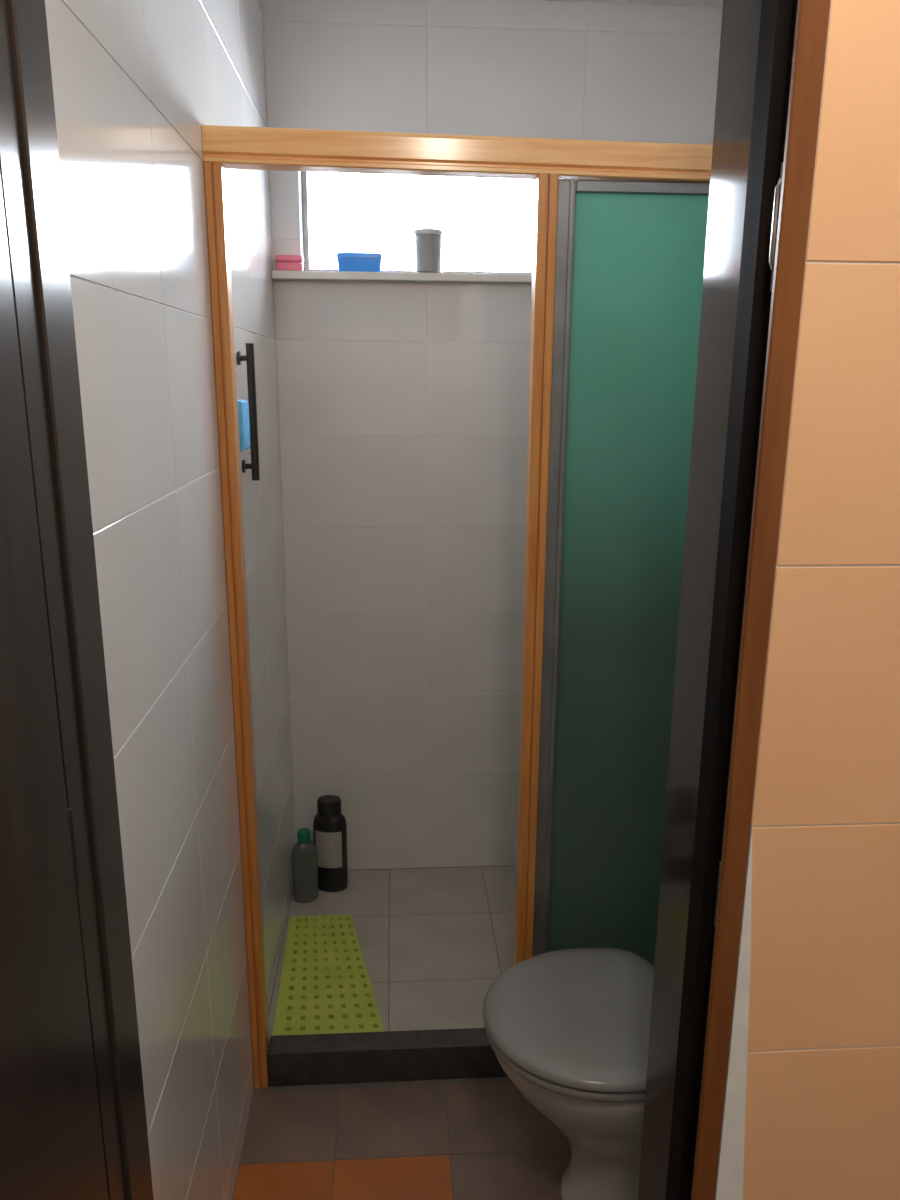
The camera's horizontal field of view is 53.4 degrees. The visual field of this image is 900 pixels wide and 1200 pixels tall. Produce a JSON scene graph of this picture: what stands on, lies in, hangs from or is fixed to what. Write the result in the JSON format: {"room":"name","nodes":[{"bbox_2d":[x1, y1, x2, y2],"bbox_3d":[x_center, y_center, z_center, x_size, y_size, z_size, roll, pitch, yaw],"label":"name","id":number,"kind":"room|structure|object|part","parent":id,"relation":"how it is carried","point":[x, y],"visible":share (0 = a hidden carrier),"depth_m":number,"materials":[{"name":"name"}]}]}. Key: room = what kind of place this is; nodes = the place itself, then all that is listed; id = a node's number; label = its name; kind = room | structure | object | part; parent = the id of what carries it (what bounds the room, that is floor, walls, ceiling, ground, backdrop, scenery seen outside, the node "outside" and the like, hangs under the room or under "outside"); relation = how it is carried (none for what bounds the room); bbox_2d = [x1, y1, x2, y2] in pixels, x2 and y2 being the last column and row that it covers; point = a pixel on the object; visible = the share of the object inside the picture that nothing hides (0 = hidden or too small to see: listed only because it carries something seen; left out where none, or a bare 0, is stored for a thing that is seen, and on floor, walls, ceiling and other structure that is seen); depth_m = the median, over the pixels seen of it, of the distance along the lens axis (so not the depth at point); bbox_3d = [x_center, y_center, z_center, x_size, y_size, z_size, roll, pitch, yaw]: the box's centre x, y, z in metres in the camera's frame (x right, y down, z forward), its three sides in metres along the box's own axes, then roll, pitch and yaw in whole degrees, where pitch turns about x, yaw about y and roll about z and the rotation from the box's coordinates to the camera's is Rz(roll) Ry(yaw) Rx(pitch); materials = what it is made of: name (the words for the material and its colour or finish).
{"room":"bathroom","nodes":[
{"label":"bathroom","id":0,"kind":"room"},
{"bbox_2d":[45,0,294,1199],"bbox_3d":[-0.497,-0.145,1.807,0.120,2.500,1.832,0,14,-4],"label":"wall","id":1,"kind":"structure","parent":0,"point":[135,83],"depth_m":1.33,"materials":[{"name":"tile"}]},
{"bbox_2d":[236,374,249,451],"bbox_3d":[-0.419,-0.370,1.765,0.034,0.147,0.090,0,14,-4],"label":"sponge","id":2,"kind":"object","parent":1,"relation":"attached to","point":[243,406],"visible":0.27,"depth_m":1.75,"materials":[{"name":"blue plastic"}]},
{"bbox_2d":[237,343,259,480],"bbox_3d":[-0.428,-0.398,1.902,0.034,0.285,0.028,0,14,-4],"label":"wall bar","id":3,"kind":"object","parent":1,"relation":"attached to","point":[249,358],"visible":0.99,"depth_m":1.90,"materials":[{"name":"black plastic"}]},
{"bbox_3d":[-0.442,-0.507,1.874,0.005,0.028,0.028,0,14,-4],"label":"wall plate","id":4,"kind":"part","parent":3,"relation":"part of","materials":[{"name":"black plastic"}]},
{"bbox_3d":[-0.443,-0.288,1.929,0.005,0.028,0.028,0,14,-4],"label":"wall plate","id":5,"kind":"part","parent":3,"relation":"part of","materials":[{"name":"black plastic"}]},
{"bbox_2d":[232,865,570,1199],"bbox_3d":[0.057,1.330,1.282,2.050,0.100,3.632,0,14,-4],"label":"floor","id":6,"kind":"structure","parent":0,"point":[433,942],"depth_m":1.97,"materials":[{"name":"grey tile"}]},
{"bbox_2d":[292,828,317,902],"bbox_3d":[-0.439,0.802,2.707,0.076,0.228,0.055,-4,15,-17],"label":"shampoo bottle","id":7,"kind":"object","parent":6,"relation":"on","point":[304,852],"visible":1,"depth_m":2.69,"materials":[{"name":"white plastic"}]},
{"bbox_2d":[272,915,384,1035],"bbox_3d":[-0.306,0.998,2.370,0.292,0.012,0.545,0,14,-4],"label":"mat","id":8,"kind":"object","parent":6,"relation":"on","point":[326,987],"visible":0.91,"depth_m":2.33,"materials":[{"name":"yellow rubber"}]},
{"bbox_2d":[313,795,347,891],"bbox_3d":[-0.369,0.751,2.761,0.104,0.301,0.065,2,14,5],"label":"bottle","id":9,"kind":"object","parent":6,"relation":"on","point":[329,824],"visible":0.97,"depth_m":2.73,"materials":[{"name":"black plastic"}]},
{"bbox_2d":[267,1028,506,1085],"bbox_3d":[0.185,1.039,2.064,1.190,0.088,0.058,0,14,-4],"label":"shower curb","id":10,"kind":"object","parent":6,"relation":"on","point":[334,1058],"depth_m":2.02,"materials":[{"name":"stone"}]},
{"bbox_2d":[201,125,712,1088],"bbox_3d":[0.177,0.130,1.825,1.222,1.966,0.045,0,14,-4],"label":"shower enclosure","id":11,"kind":"object","parent":6,"relation":"on","point":[620,227],"visible":0.4,"depth_m":1.74,"materials":[{"name":"orange wood"}]},
{"bbox_3d":[-0.418,0.165,1.796,0.030,1.906,0.045,0,14,-4],"label":"post","id":12,"kind":"part","parent":11,"relation":"part of","materials":[{"name":"orange wood"}]},
{"bbox_3d":[0.183,-0.786,1.597,1.222,0.077,0.045,0,14,-4],"label":"rail","id":13,"kind":"part","parent":11,"relation":"part of","materials":[{"name":"orange wood"}]},
{"bbox_3d":[0.167,0.120,1.822,0.036,1.811,0.045,0,14,-4],"label":"post","id":14,"kind":"part","parent":11,"relation":"part of","materials":[{"name":"orange wood"}]},
{"bbox_3d":[0.202,0.122,1.827,0.034,1.804,0.024,0,14,-4],"label":"pane frame","id":15,"kind":"part","parent":11,"relation":"part of","materials":[{"name":"grey metal"}]},
{"bbox_3d":[0.491,0.115,1.843,0.554,1.762,0.005,0,14,-4],"label":"glass pane","id":16,"kind":"part","parent":11,"relation":"part of","materials":[{"name":"green glass"}]},
{"bbox_2d":[483,948,653,1199],"bbox_3d":[0.431,0.788,1.667,0.742,0.769,0.384,0,14,-4],"label":"toilet","id":17,"kind":"object","parent":6,"relation":"on","point":[569,1029],"visible":0.36,"depth_m":1.60,"materials":[{"name":"grey ceramic"}]},
{"bbox_3d":[0.246,0.781,1.654,0.366,0.019,0.368,0,14,-4],"label":"seat","id":18,"kind":"part","parent":17,"relation":"part of","materials":[{"name":"grey plastic"}]},
{"bbox_3d":[0.245,0.755,1.647,0.369,0.026,0.372,0,14,-4],"label":"lid","id":19,"kind":"part","parent":17,"relation":"part of","materials":[{"name":"grey plastic"}]},
{"bbox_3d":[0.275,0.978,1.705,0.406,0.381,0.356,0,14,-4],"label":"bowl","id":20,"kind":"part","parent":17,"relation":"part of","materials":[{"name":"grey ceramic"}]},
{"bbox_2d":[262,0,722,869],"bbox_3d":[0.119,-0.358,2.678,1.225,2.500,0.120,0,14,-4],"label":"wall","id":21,"kind":"structure","parent":0,"point":[403,406],"depth_m":2.56,"materials":[{"name":"tile"}]},
{"bbox_2d":[271,171,531,283],"bbox_3d":[0.126,-1.038,2.477,1.220,0.312,0.150,0,14,-4],"label":"window","id":22,"kind":"structure","parent":21,"relation":"in","point":[309,274],"depth_m":2.44,"materials":[{"name":"grey metal"}]},
{"bbox_2d":[275,255,303,270],"bbox_3d":[-0.433,-0.909,2.420,0.074,0.040,0.040,0,14,-4],"label":"soap box","id":23,"kind":"object","parent":22,"relation":"on","point":[283,262],"visible":0.94,"depth_m":2.40,"materials":[{"name":"pink plastic"}]},
{"bbox_2d":[336,252,381,271],"bbox_3d":[-0.246,-0.916,2.432,0.124,0.049,0.044,0,14,-4],"label":"plastic tub","id":24,"kind":"object","parent":22,"relation":"on","point":[347,261],"visible":0.9,"depth_m":2.41,"materials":[{"name":"blue plastic"}]},
{"bbox_3d":[-0.246,-0.933,2.428,0.124,0.014,0.044,0,14,-4],"label":"lid","id":25,"kind":"part","parent":24,"relation":"part of","materials":[{"name":"blue plastic"}]},
{"bbox_3d":[0.128,-0.884,2.461,1.220,0.021,0.044,0,14,-4],"label":"sill","id":26,"kind":"part","parent":22,"relation":"part of","materials":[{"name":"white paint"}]},
{"bbox_2d":[412,228,443,272],"bbox_3d":[-0.059,-0.949,2.440,0.086,0.111,0.086,0,14,-4],"label":"beaker","id":27,"kind":"object","parent":22,"relation":"on","point":[428,241],"visible":0.91,"depth_m":2.41,"materials":[{"name":"grey plastic"}]},
{"bbox_3d":[-0.059,-0.995,2.428,0.086,0.014,0.086,0,14,-4],"label":"lid","id":28,"kind":"part","parent":27,"relation":"part of","materials":[{"name":"grey plastic"}]},
{"bbox_2d":[540,0,722,6],"bbox_3d":[0.074,-1.193,0.653,2.050,0.100,3.632,0,14,-4],"label":"ceiling","id":29,"kind":"structure","parent":0,"point":[719,3],"depth_m":2.33,"materials":[{"name":"white paint"}]},
{"bbox_2d":[743,0,899,1199],"bbox_3d":[0.066,0.070,0.962,1.850,2.500,0.261,0,14,-4],"label":"wall","id":30,"kind":"structure","parent":0,"point":[822,1112],"depth_m":0.85,"materials":[{"name":"tile"}]},
{"bbox_2d":[0,0,830,1199],"bbox_3d":[-0.031,0.278,0.671,0.708,2.235,0.918,0,14,-4],"label":"door frame","id":31,"kind":"structure","parent":30,"relation":"in","point":[73,1123],"depth_m":0.83,"materials":[{"name":"brown wood"}]},
{"bbox_3d":[0.280,0.310,0.924,0.002,0.075,0.024,0,14,-4],"label":"strike plate","id":32,"kind":"part","parent":31,"relation":"part of","materials":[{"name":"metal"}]},
{"bbox_3d":[0.285,-0.320,0.767,0.002,0.105,0.024,0,14,-4],"label":"strike plate","id":33,"kind":"part","parent":31,"relation":"part of","materials":[{"name":"metal"}]},
{"bbox_2d":[715,820,752,1199],"bbox_3d":[0.317,0.764,1.014,0.050,1.130,0.004,0,14,-4],"label":"trim","id":34,"kind":"structure","parent":30,"relation":"attached to","point":[730,1171],"depth_m":0.95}
]}

